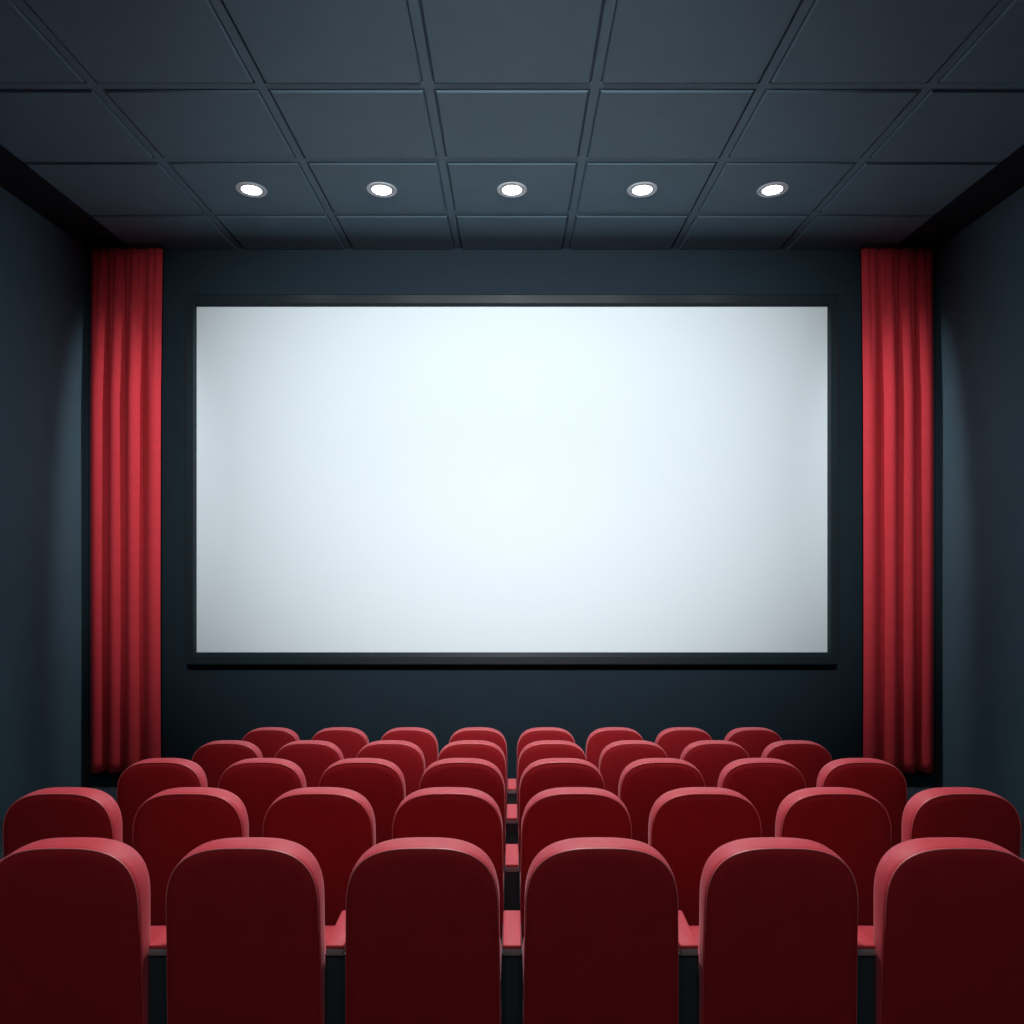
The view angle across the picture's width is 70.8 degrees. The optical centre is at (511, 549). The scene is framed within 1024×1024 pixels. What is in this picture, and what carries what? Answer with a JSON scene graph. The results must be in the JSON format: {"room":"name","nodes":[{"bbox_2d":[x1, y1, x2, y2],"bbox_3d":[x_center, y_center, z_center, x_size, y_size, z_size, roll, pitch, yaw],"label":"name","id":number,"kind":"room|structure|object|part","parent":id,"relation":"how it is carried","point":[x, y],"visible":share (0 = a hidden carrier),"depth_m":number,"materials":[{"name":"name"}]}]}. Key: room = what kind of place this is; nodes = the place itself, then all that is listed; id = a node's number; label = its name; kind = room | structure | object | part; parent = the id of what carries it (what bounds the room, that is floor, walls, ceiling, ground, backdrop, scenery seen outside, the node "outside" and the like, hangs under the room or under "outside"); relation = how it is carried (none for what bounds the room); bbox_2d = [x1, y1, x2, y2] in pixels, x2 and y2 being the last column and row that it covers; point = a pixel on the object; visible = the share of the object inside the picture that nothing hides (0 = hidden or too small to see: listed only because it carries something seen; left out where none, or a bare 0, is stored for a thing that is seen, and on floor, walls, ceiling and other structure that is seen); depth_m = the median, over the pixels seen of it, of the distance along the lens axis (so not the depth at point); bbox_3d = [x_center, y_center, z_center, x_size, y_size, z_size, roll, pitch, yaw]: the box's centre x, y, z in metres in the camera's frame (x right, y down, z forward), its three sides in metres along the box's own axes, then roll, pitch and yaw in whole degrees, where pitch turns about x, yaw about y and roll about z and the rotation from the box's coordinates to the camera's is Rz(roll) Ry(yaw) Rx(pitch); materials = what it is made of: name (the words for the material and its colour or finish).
{"room":"auditorium","nodes":[
{"label":"auditorium","id":0,"kind":"room"},
{"bbox_2d":[0,186,88,819],"bbox_3d":[-4.980,-0.435,2.950,0.200,6.650,10.700,0,0,0],"label":"wall","id":1,"kind":"structure","parent":0,"point":[44,270],"depth_m":7.52,"materials":[{"name":"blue paint"}]},
{"bbox_2d":[0,144,122,248],"bbox_3d":[-4.628,-3.590,2.950,0.505,0.240,10.700,0,0,0],"label":"trim","id":2,"kind":"structure","parent":1,"relation":"attached to","point":[17,178],"depth_m":7.17,"materials":[{"name":"black"}]},
{"bbox_2d":[0,0,1023,248],"bbox_3d":[0.000,-3.585,2.950,8.750,0.250,10.700,0,0,0],"label":"ceiling","id":3,"kind":"structure","parent":0,"point":[874,116],"depth_m":5.71,"materials":[{"name":"tile"}]},
{"bbox_2d":[87,242,163,772],"bbox_3d":[-4.386,-0.481,8.159,0.831,5.983,0.132,0,0,0],"label":"stage curtain","id":4,"kind":"object","parent":3,"relation":"hanging from","point":[126,278],"visible":0.98,"depth_m":8.13,"materials":[{"name":"red fabric"}]},
{"bbox_2d":[236,182,266,197],"bbox_3d":[-2.500,-3.457,6.910,0.286,0.014,0.286,0,0,0],"label":"recessed light","id":5,"kind":"object","parent":3,"relation":"in","point":[249,189],"visible":1,"depth_m":6.90,"materials":[{"name":"white"}]},
{"bbox_2d":[367,182,396,197],"bbox_3d":[-1.250,-3.457,6.910,0.286,0.014,0.286,0,0,0],"label":"recessed light","id":6,"kind":"object","parent":3,"relation":"in","point":[378,189],"visible":1,"depth_m":6.90,"materials":[{"name":"white"}]},
{"bbox_2d":[497,182,526,197],"bbox_3d":[0.000,-3.457,6.910,0.286,0.014,0.286,0,0,0],"label":"recessed light","id":7,"kind":"object","parent":3,"relation":"in","point":[508,189],"visible":1,"depth_m":6.90,"materials":[{"name":"white"}]},
{"bbox_2d":[627,182,656,197],"bbox_3d":[1.250,-3.457,6.910,0.286,0.014,0.286,0,0,0],"label":"recessed light","id":8,"kind":"object","parent":3,"relation":"in","point":[641,189],"visible":1,"depth_m":6.90,"materials":[{"name":"white"}]},
{"bbox_2d":[757,182,787,197],"bbox_3d":[2.500,-3.457,6.910,0.286,0.014,0.286,0,0,0],"label":"recessed light","id":9,"kind":"object","parent":3,"relation":"in","point":[773,189],"visible":1,"depth_m":6.90,"materials":[{"name":"white"}]},
{"bbox_2d":[860,242,936,772],"bbox_3d":[4.386,-0.481,8.159,0.831,5.983,0.132,0,0,0],"label":"stage curtain","id":10,"kind":"object","parent":3,"relation":"hanging from","point":[897,278],"visible":0.99,"depth_m":8.13,"materials":[{"name":"red fabric"}]},
{"bbox_2d":[89,247,934,782],"bbox_3d":[0.000,-0.435,8.400,10.160,6.650,0.200,0,0,0],"label":"wall","id":11,"kind":"structure","parent":0,"point":[201,705],"depth_m":8.30,"materials":[{"name":"blue paint"}]},
{"bbox_2d":[185,294,838,664],"bbox_3d":[0.000,-0.786,8.165,7.294,4.138,0.270,0,0,0],"label":"screen","id":12,"kind":"object","parent":11,"relation":"attached to","point":[371,479],"visible":1,"depth_m":8.07,"materials":[{"name":"white fabric"}]},
{"bbox_2d":[0,783,1023,1001],"bbox_3d":[0.000,2.454,2.950,9.760,0.873,10.700,0,0,0],"label":"floor","id":13,"kind":"structure","parent":0,"point":[109,788],"depth_m":7.99,"materials":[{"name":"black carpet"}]},
{"bbox_2d":[0,787,121,860],"bbox_3d":[-2.100,1.635,3.609,0.671,1.030,0.591,0,0,0],"label":"chair","id":14,"kind":"object","parent":13,"relation":"on","point":[54,812],"visible":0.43,"depth_m":3.32,"materials":[{"name":"red fabric"}]},
{"bbox_3d":[-2.100,1.464,3.386,0.528,0.689,0.128,0,0,0],"label":"backrest","id":15,"kind":"part","parent":14,"relation":"part of","materials":[{"name":"red fabric"}]},
{"bbox_2d":[0,837,166,1023],"bbox_3d":[-1.500,1.502,2.679,0.671,1.030,0.591,0,0,0],"label":"chair","id":16,"kind":"object","parent":13,"relation":"on","point":[79,944],"visible":0.87,"depth_m":2.40,"materials":[{"name":"red fabric"}]},
{"bbox_3d":[-1.200,1.344,2.555,0.063,0.014,0.240,0,0,0],"label":"armrest","id":17,"kind":"part","parent":16,"relation":"part of","materials":[{"name":"red fabric"}]},
{"bbox_2d":[150,926,165,942],"bbox_3d":[-1.500,1.591,2.748,0.516,0.128,0.455,0,0,0],"label":"seat cushion","id":18,"kind":"object","parent":16,"relation":"on","point":[155,931],"depth_m":2.89,"materials":[{"name":"red fabric"}]},
{"bbox_2d":[117,758,207,847],"bbox_3d":[-2.100,1.774,4.569,0.671,1.030,0.591,0,0,0],"label":"chair","id":19,"kind":"object","parent":13,"relation":"on","point":[146,778],"visible":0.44,"depth_m":4.28,"materials":[{"name":"red fabric"}]},
{"bbox_3d":[-2.100,1.603,4.346,0.528,0.689,0.128,0,0,0],"label":"backrest","id":20,"kind":"part","parent":19,"relation":"part of","materials":[{"name":"red fabric"}]},
{"bbox_2d":[133,787,248,925],"bbox_3d":[-1.464,1.635,3.609,0.600,1.030,0.591,0,0,0],"label":"chair","id":21,"kind":"object","parent":13,"relation":"on","point":[173,822],"visible":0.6,"depth_m":3.32,"materials":[{"name":"red fabric"}]},
{"bbox_3d":[-1.500,1.464,3.386,0.528,0.689,0.128,0,0,0],"label":"backrest","id":22,"kind":"part","parent":21,"relation":"part of","materials":[{"name":"red fabric"}]},
{"bbox_2d":[192,740,262,787],"bbox_3d":[-2.100,1.928,5.559,0.671,1.030,0.591,0,0,0],"label":"chair","id":23,"kind":"object","parent":13,"relation":"on","point":[214,757],"visible":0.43,"depth_m":5.27,"materials":[{"name":"red fabric"}]},
{"bbox_3d":[-2.100,1.757,5.336,0.528,0.689,0.128,0,0,0],"label":"backrest","id":24,"kind":"part","parent":23,"relation":"part of","materials":[{"name":"red fabric"}]},
{"bbox_2d":[166,837,345,1023],"bbox_3d":[-0.864,1.502,2.679,0.600,1.030,0.591,0,0,0],"label":"chair","id":25,"kind":"object","parent":13,"relation":"on","point":[248,939],"visible":0.96,"depth_m":2.40,"materials":[{"name":"red fabric"}]},
{"bbox_2d":[325,926,334,953],"bbox_3d":[-0.900,1.591,2.748,0.516,0.128,0.455,0,0,0],"label":"seat cushion","id":26,"kind":"object","parent":25,"relation":"on","point":[328,929],"depth_m":2.88,"materials":[{"name":"red fabric"}]},
{"bbox_3d":[-0.600,1.344,2.555,0.063,0.014,0.240,0,0,0],"label":"armrest","id":27,"kind":"part","parent":25,"relation":"part of","materials":[{"name":"red fabric"}]},
{"bbox_2d":[218,758,306,836],"bbox_3d":[-1.464,1.774,4.569,0.600,1.030,0.591,0,0,0],"label":"chair","id":28,"kind":"object","parent":13,"relation":"on","point":[258,782],"visible":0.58,"depth_m":4.28,"materials":[{"name":"red fabric"}]},
{"bbox_3d":[-1.500,1.603,4.346,0.528,0.689,0.128,0,0,0],"label":"backrest","id":29,"kind":"part","parent":28,"relation":"part of","materials":[{"name":"red fabric"}]},
{"bbox_2d":[242,727,299,757],"bbox_3d":[-2.100,2.065,6.509,0.671,1.030,0.591,0,0,0],"label":"chair","id":30,"kind":"object","parent":13,"relation":"on","point":[269,740],"visible":0.3,"depth_m":6.22,"materials":[{"name":"red fabric"}]},
{"bbox_3d":[-2.100,1.894,6.286,0.528,0.689,0.128,0,0,0],"label":"backrest","id":31,"kind":"part","parent":30,"relation":"part of","materials":[{"name":"red fabric"}]},
{"bbox_2d":[274,740,343,786],"bbox_3d":[-1.464,1.928,5.559,0.600,1.030,0.591,0,0,0],"label":"chair","id":32,"kind":"object","parent":13,"relation":"on","point":[313,757],"visible":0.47,"depth_m":5.27,"materials":[{"name":"red fabric"}]},
{"bbox_3d":[-1.500,1.757,5.336,0.528,0.689,0.128,0,0,0],"label":"backrest","id":33,"kind":"part","parent":32,"relation":"part of","materials":[{"name":"red fabric"}]},
{"bbox_2d":[262,787,375,925],"bbox_3d":[-0.864,1.635,3.609,0.600,1.030,0.591,0,0,0],"label":"chair","id":34,"kind":"object","parent":13,"relation":"on","point":[337,825],"visible":0.5,"depth_m":3.32,"materials":[{"name":"red fabric"}]},
{"bbox_3d":[-0.900,1.464,3.386,0.528,0.689,0.128,0,0,0],"label":"backrest","id":35,"kind":"part","parent":34,"relation":"part of","materials":[{"name":"red fabric"}]},
{"bbox_2d":[312,727,368,758],"bbox_3d":[-1.464,2.065,6.509,0.600,1.030,0.591,0,0,0],"label":"chair","id":36,"kind":"object","parent":13,"relation":"on","point":[350,741],"visible":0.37,"depth_m":6.22,"materials":[{"name":"red fabric"}]},
{"bbox_3d":[-1.500,1.894,6.286,0.528,0.689,0.128,0,0,0],"label":"backrest","id":37,"kind":"part","parent":36,"relation":"part of","materials":[{"name":"red fabric"}]},
{"bbox_2d":[319,758,405,843],"bbox_3d":[-0.864,1.774,4.569,0.600,1.030,0.591,0,0,0],"label":"chair","id":38,"kind":"object","parent":13,"relation":"on","point":[381,782],"visible":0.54,"depth_m":4.28,"materials":[{"name":"red fabric"}]},
{"bbox_3d":[-0.900,1.603,4.346,0.528,0.689,0.128,0,0,0],"label":"backrest","id":39,"kind":"part","parent":38,"relation":"part of","materials":[{"name":"red fabric"}]},
{"bbox_2d":[356,740,424,796],"bbox_3d":[-0.864,1.928,5.559,0.600,1.030,0.591,0,0,0],"label":"chair","id":40,"kind":"object","parent":13,"relation":"on","point":[407,756],"visible":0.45,"depth_m":5.27,"materials":[{"name":"red fabric"}]},
{"bbox_3d":[-0.900,1.757,5.336,0.528,0.689,0.128,0,0,0],"label":"backrest","id":41,"kind":"part","parent":40,"relation":"part of","materials":[{"name":"red fabric"}]},
{"bbox_2d":[381,727,437,769],"bbox_3d":[-0.864,2.065,6.509,0.600,1.030,0.591,0,0,0],"label":"chair","id":42,"kind":"object","parent":13,"relation":"on","point":[423,738],"visible":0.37,"depth_m":6.22,"materials":[{"name":"red fabric"}]},
{"bbox_2d":[345,837,521,1023],"bbox_3d":[-0.264,1.502,2.679,0.600,1.030,0.591,0,0,0],"label":"chair","id":43,"kind":"object","parent":13,"relation":"on","point":[423,945],"visible":1,"depth_m":2.40,"materials":[{"name":"red fabric"}]},
{"bbox_2d":[500,938,501,976],"bbox_3d":[-0.300,1.591,2.748,0.516,0.128,0.455,0,0,0],"label":"seat cushion","id":44,"kind":"object","parent":43,"relation":"on","point":[500,938],"depth_m":2.81,"materials":[{"name":"red fabric"}]},
{"bbox_3d":[0.000,1.344,2.555,0.063,0.014,0.240,0,0,0],"label":"armrest","id":45,"kind":"part","parent":43,"relation":"part of","materials":[{"name":"red fabric"}]},
{"bbox_2d":[392,787,519,938],"bbox_3d":[-0.264,1.635,3.609,0.600,1.030,0.591,0,0,0],"label":"chair","id":46,"kind":"object","parent":13,"relation":"on","point":[470,815],"visible":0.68,"depth_m":3.32,"materials":[{"name":"red fabric"}]},
{"bbox_3d":[0.000,1.477,3.485,0.063,0.014,0.240,0,0,0],"label":"armrest","id":47,"kind":"part","parent":46,"relation":"part of","materials":[{"name":"red fabric"}]},
{"bbox_2d":[419,758,517,870],"bbox_3d":[-0.264,1.774,4.569,0.600,1.030,0.591,0,0,0],"label":"chair","id":48,"kind":"object","parent":13,"relation":"on","point":[482,775],"visible":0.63,"depth_m":4.28,"materials":[{"name":"red fabric"}]},
{"bbox_3d":[0.000,1.616,4.445,0.063,0.014,0.240,0,0,0],"label":"armrest","id":49,"kind":"part","parent":48,"relation":"part of","materials":[{"name":"red fabric"}]},
{"bbox_2d":[437,740,516,828],"bbox_3d":[-0.264,1.928,5.559,0.600,1.030,0.591,0,0,0],"label":"chair","id":50,"kind":"object","parent":13,"relation":"on","point":[491,752],"visible":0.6,"depth_m":5.27,"materials":[{"name":"red fabric"}]},
{"bbox_3d":[-0.300,1.757,5.336,0.528,0.689,0.128,0,0,0],"label":"backrest","id":51,"kind":"part","parent":50,"relation":"part of","materials":[{"name":"red fabric"}]},
{"bbox_3d":[0.000,1.770,5.435,0.063,0.014,0.240,0,0,0],"label":"armrest","id":52,"kind":"part","parent":50,"relation":"part of","materials":[{"name":"red fabric"}]},
{"bbox_2d":[449,727,507,786],"bbox_3d":[-0.268,2.065,6.509,0.593,1.030,0.591,0,0,0],"label":"chair","id":53,"kind":"object","parent":13,"relation":"on","point":[492,735],"visible":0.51,"depth_m":6.22,"materials":[{"name":"red fabric"}]},
{"bbox_2d":[516,727,574,786],"bbox_3d":[0.336,2.065,6.509,0.600,1.030,0.591,0,0,0],"label":"chair","id":54,"kind":"object","parent":13,"relation":"on","point":[531,735],"visible":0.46,"depth_m":6.22,"materials":[{"name":"red fabric"}]},
{"bbox_2d":[517,740,586,828],"bbox_3d":[0.336,1.928,5.559,0.600,1.030,0.591,0,0,0],"label":"chair","id":55,"kind":"object","parent":13,"relation":"on","point":[532,752],"visible":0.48,"depth_m":5.27,"materials":[{"name":"red fabric"}]},
{"bbox_2d":[518,758,604,870],"bbox_3d":[0.336,1.774,4.569,0.600,1.030,0.591,0,0,0],"label":"chair","id":56,"kind":"object","parent":13,"relation":"on","point":[541,775],"visible":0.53,"depth_m":4.28,"materials":[{"name":"red fabric"}]},
{"bbox_2d":[520,787,631,938],"bbox_3d":[0.336,1.635,3.609,0.600,1.030,0.591,0,0,0],"label":"chair","id":57,"kind":"object","parent":13,"relation":"on","point":[553,815],"visible":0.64,"depth_m":3.32,"materials":[{"name":"red fabric"}]},
{"bbox_2d":[522,837,698,1023],"bbox_3d":[0.336,1.502,2.679,0.600,1.030,0.591,0,0,0],"label":"chair","id":58,"kind":"object","parent":13,"relation":"on","point":[607,939],"visible":1,"depth_m":2.40,"materials":[{"name":"red fabric"}]},
{"bbox_2d":[522,938,523,976],"bbox_3d":[0.300,1.591,2.748,0.516,0.128,0.455,0,0,0],"label":"seat cushion","id":59,"kind":"object","parent":58,"relation":"on","point":[523,938],"depth_m":2.81,"materials":[{"name":"red fabric"}]},
{"bbox_3d":[0.600,1.344,2.555,0.063,0.014,0.240,0,0,0],"label":"armrest","id":60,"kind":"part","parent":58,"relation":"part of","materials":[{"name":"red fabric"}]},
{"bbox_2d":[586,727,642,769],"bbox_3d":[0.936,2.065,6.509,0.600,1.030,0.591,0,0,0],"label":"chair","id":61,"kind":"object","parent":13,"relation":"on","point":[600,738],"visible":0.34,"depth_m":6.22,"materials":[{"name":"red fabric"}]},
{"bbox_2d":[599,740,667,796],"bbox_3d":[0.936,1.928,5.559,0.600,1.030,0.591,0,0,0],"label":"chair","id":62,"kind":"object","parent":13,"relation":"on","point":[615,756],"visible":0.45,"depth_m":5.27,"materials":[{"name":"red fabric"}]},
{"bbox_3d":[0.900,1.757,5.336,0.528,0.689,0.128,0,0,0],"label":"backrest","id":63,"kind":"part","parent":62,"relation":"part of","materials":[{"name":"red fabric"}]},
{"bbox_2d":[618,758,704,843],"bbox_3d":[0.936,1.774,4.569,0.600,1.030,0.591,0,0,0],"label":"chair","id":64,"kind":"object","parent":13,"relation":"on","point":[642,782],"visible":0.43,"depth_m":4.28,"materials":[{"name":"red fabric"}]},
{"bbox_3d":[0.900,1.603,4.346,0.528,0.689,0.128,0,0,0],"label":"backrest","id":65,"kind":"part","parent":64,"relation":"part of","materials":[{"name":"red fabric"}]},
{"bbox_2d":[655,727,711,758],"bbox_3d":[1.536,2.065,6.509,0.600,1.030,0.591,0,0,0],"label":"chair","id":66,"kind":"object","parent":13,"relation":"on","point":[673,741],"visible":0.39,"depth_m":6.22,"materials":[{"name":"red fabric"}]},
{"bbox_3d":[1.500,1.894,6.286,0.528,0.689,0.128,0,0,0],"label":"backrest","id":67,"kind":"part","parent":66,"relation":"part of","materials":[{"name":"red fabric"}]},
{"bbox_2d":[648,787,761,925],"bbox_3d":[0.936,1.635,3.609,0.600,1.030,0.591,0,0,0],"label":"chair","id":68,"kind":"object","parent":13,"relation":"on","point":[686,825],"visible":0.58,"depth_m":3.32,"materials":[{"name":"red fabric"}]},
{"bbox_3d":[0.900,1.464,3.386,0.528,0.689,0.128,0,0,0],"label":"backrest","id":69,"kind":"part","parent":68,"relation":"part of","materials":[{"name":"red fabric"}]},
{"bbox_2d":[680,740,749,786],"bbox_3d":[1.536,1.928,5.559,0.600,1.030,0.591,0,0,0],"label":"chair","id":70,"kind":"object","parent":13,"relation":"on","point":[709,757],"visible":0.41,"depth_m":5.27,"materials":[{"name":"red fabric"}]},
{"bbox_3d":[1.500,1.757,5.336,0.528,0.689,0.128,0,0,0],"label":"backrest","id":71,"kind":"part","parent":70,"relation":"part of","materials":[{"name":"red fabric"}]},
{"bbox_2d":[724,727,781,757],"bbox_3d":[2.136,2.065,6.509,0.600,1.030,0.591,0,0,0],"label":"chair","id":72,"kind":"object","parent":13,"relation":"on","point":[754,740],"visible":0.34,"depth_m":6.22,"materials":[{"name":"red fabric"}]},
{"bbox_3d":[2.100,1.894,6.286,0.528,0.689,0.128,0,0,0],"label":"backrest","id":73,"kind":"part","parent":72,"relation":"part of","materials":[{"name":"red fabric"}]},
{"bbox_2d":[717,758,805,836],"bbox_3d":[1.536,1.774,4.569,0.600,1.030,0.591,0,0,0],"label":"chair","id":74,"kind":"object","parent":13,"relation":"on","point":[765,782],"visible":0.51,"depth_m":4.28,"materials":[{"name":"red fabric"}]},
{"bbox_3d":[1.500,1.603,4.346,0.528,0.689,0.128,0,0,0],"label":"backrest","id":75,"kind":"part","parent":74,"relation":"part of","materials":[{"name":"red fabric"}]},
{"bbox_2d":[689,837,875,1023],"bbox_3d":[0.936,1.502,2.679,0.600,1.030,0.591,0,0,0],"label":"chair","id":76,"kind":"object","parent":13,"relation":"on","point":[778,936],"visible":0.94,"depth_m":2.40,"materials":[{"name":"red fabric"}]},
{"bbox_2d":[689,926,698,953],"bbox_3d":[0.900,1.591,2.748,0.516,0.128,0.455,0,0,0],"label":"seat cushion","id":77,"kind":"object","parent":76,"relation":"on","point":[695,929],"depth_m":2.88,"materials":[{"name":"red fabric"}]},
{"bbox_3d":[1.200,1.344,2.555,0.063,0.014,0.240,0,0,0],"label":"armrest","id":78,"kind":"part","parent":76,"relation":"part of","materials":[{"name":"red fabric"}]},
{"bbox_2d":[761,740,831,787],"bbox_3d":[2.136,1.928,5.559,0.600,1.030,0.591,0,0,0],"label":"chair","id":79,"kind":"object","parent":13,"relation":"on","point":[809,757],"visible":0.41,"depth_m":5.27,"materials":[{"name":"red fabric"}]},
{"bbox_3d":[2.100,1.757,5.336,0.528,0.689,0.128,0,0,0],"label":"backrest","id":80,"kind":"part","parent":79,"relation":"part of","materials":[{"name":"red fabric"}]},
{"bbox_2d":[775,787,890,925],"bbox_3d":[1.536,1.635,3.609,0.600,1.030,0.591,0,0,0],"label":"chair","id":81,"kind":"object","parent":13,"relation":"on","point":[850,822],"visible":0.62,"depth_m":3.32,"materials":[{"name":"red fabric"}]},
{"bbox_3d":[1.500,1.464,3.386,0.528,0.689,0.128,0,0,0],"label":"backrest","id":82,"kind":"part","parent":81,"relation":"part of","materials":[{"name":"red fabric"}]},
{"bbox_2d":[816,758,906,847],"bbox_3d":[2.136,1.774,4.569,0.600,1.030,0.591,0,0,0],"label":"chair","id":83,"kind":"object","parent":13,"relation":"on","point":[877,778],"visible":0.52,"depth_m":4.28,"materials":[{"name":"red fabric"}]},
{"bbox_3d":[2.100,1.603,4.346,0.528,0.689,0.128,0,0,0],"label":"backrest","id":84,"kind":"part","parent":83,"relation":"part of","materials":[{"name":"red fabric"}]},
{"bbox_2d":[858,837,1023,1023],"bbox_3d":[1.536,1.502,2.679,0.600,1.030,0.591,0,0,0],"label":"chair","id":85,"kind":"object","parent":13,"relation":"on","point":[947,932],"visible":0.92,"depth_m":2.40,"materials":[{"name":"red fabric"}]},
{"bbox_2d":[858,926,873,942],"bbox_3d":[1.500,1.591,2.748,0.516,0.128,0.455,0,0,0],"label":"seat cushion","id":86,"kind":"object","parent":85,"relation":"on","point":[868,931],"depth_m":2.89,"materials":[{"name":"red fabric"}]},
{"bbox_2d":[902,787,1023,860],"bbox_3d":[2.136,1.635,3.609,0.600,1.030,0.591,0,0,0],"label":"chair","id":87,"kind":"object","parent":13,"relation":"on","point":[963,812],"visible":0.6,"depth_m":3.32,"materials":[{"name":"red fabric"}]},
{"bbox_3d":[2.100,1.464,3.386,0.528,0.689,0.128,0,0,0],"label":"backrest","id":88,"kind":"part","parent":87,"relation":"part of","materials":[{"name":"red fabric"}]},
{"bbox_2d":[935,186,1023,819],"bbox_3d":[4.980,-0.435,2.950,0.200,6.650,10.700,0,0,0],"label":"wall","id":89,"kind":"structure","parent":0,"point":[979,270],"depth_m":7.52,"materials":[{"name":"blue paint"}]},
{"bbox_2d":[901,144,1023,248],"bbox_3d":[4.628,-3.590,2.950,0.505,0.240,10.700,0,0,0],"label":"trim","id":90,"kind":"structure","parent":89,"relation":"attached to","point":[1006,178],"depth_m":7.17,"materials":[{"name":"black"}]}
]}

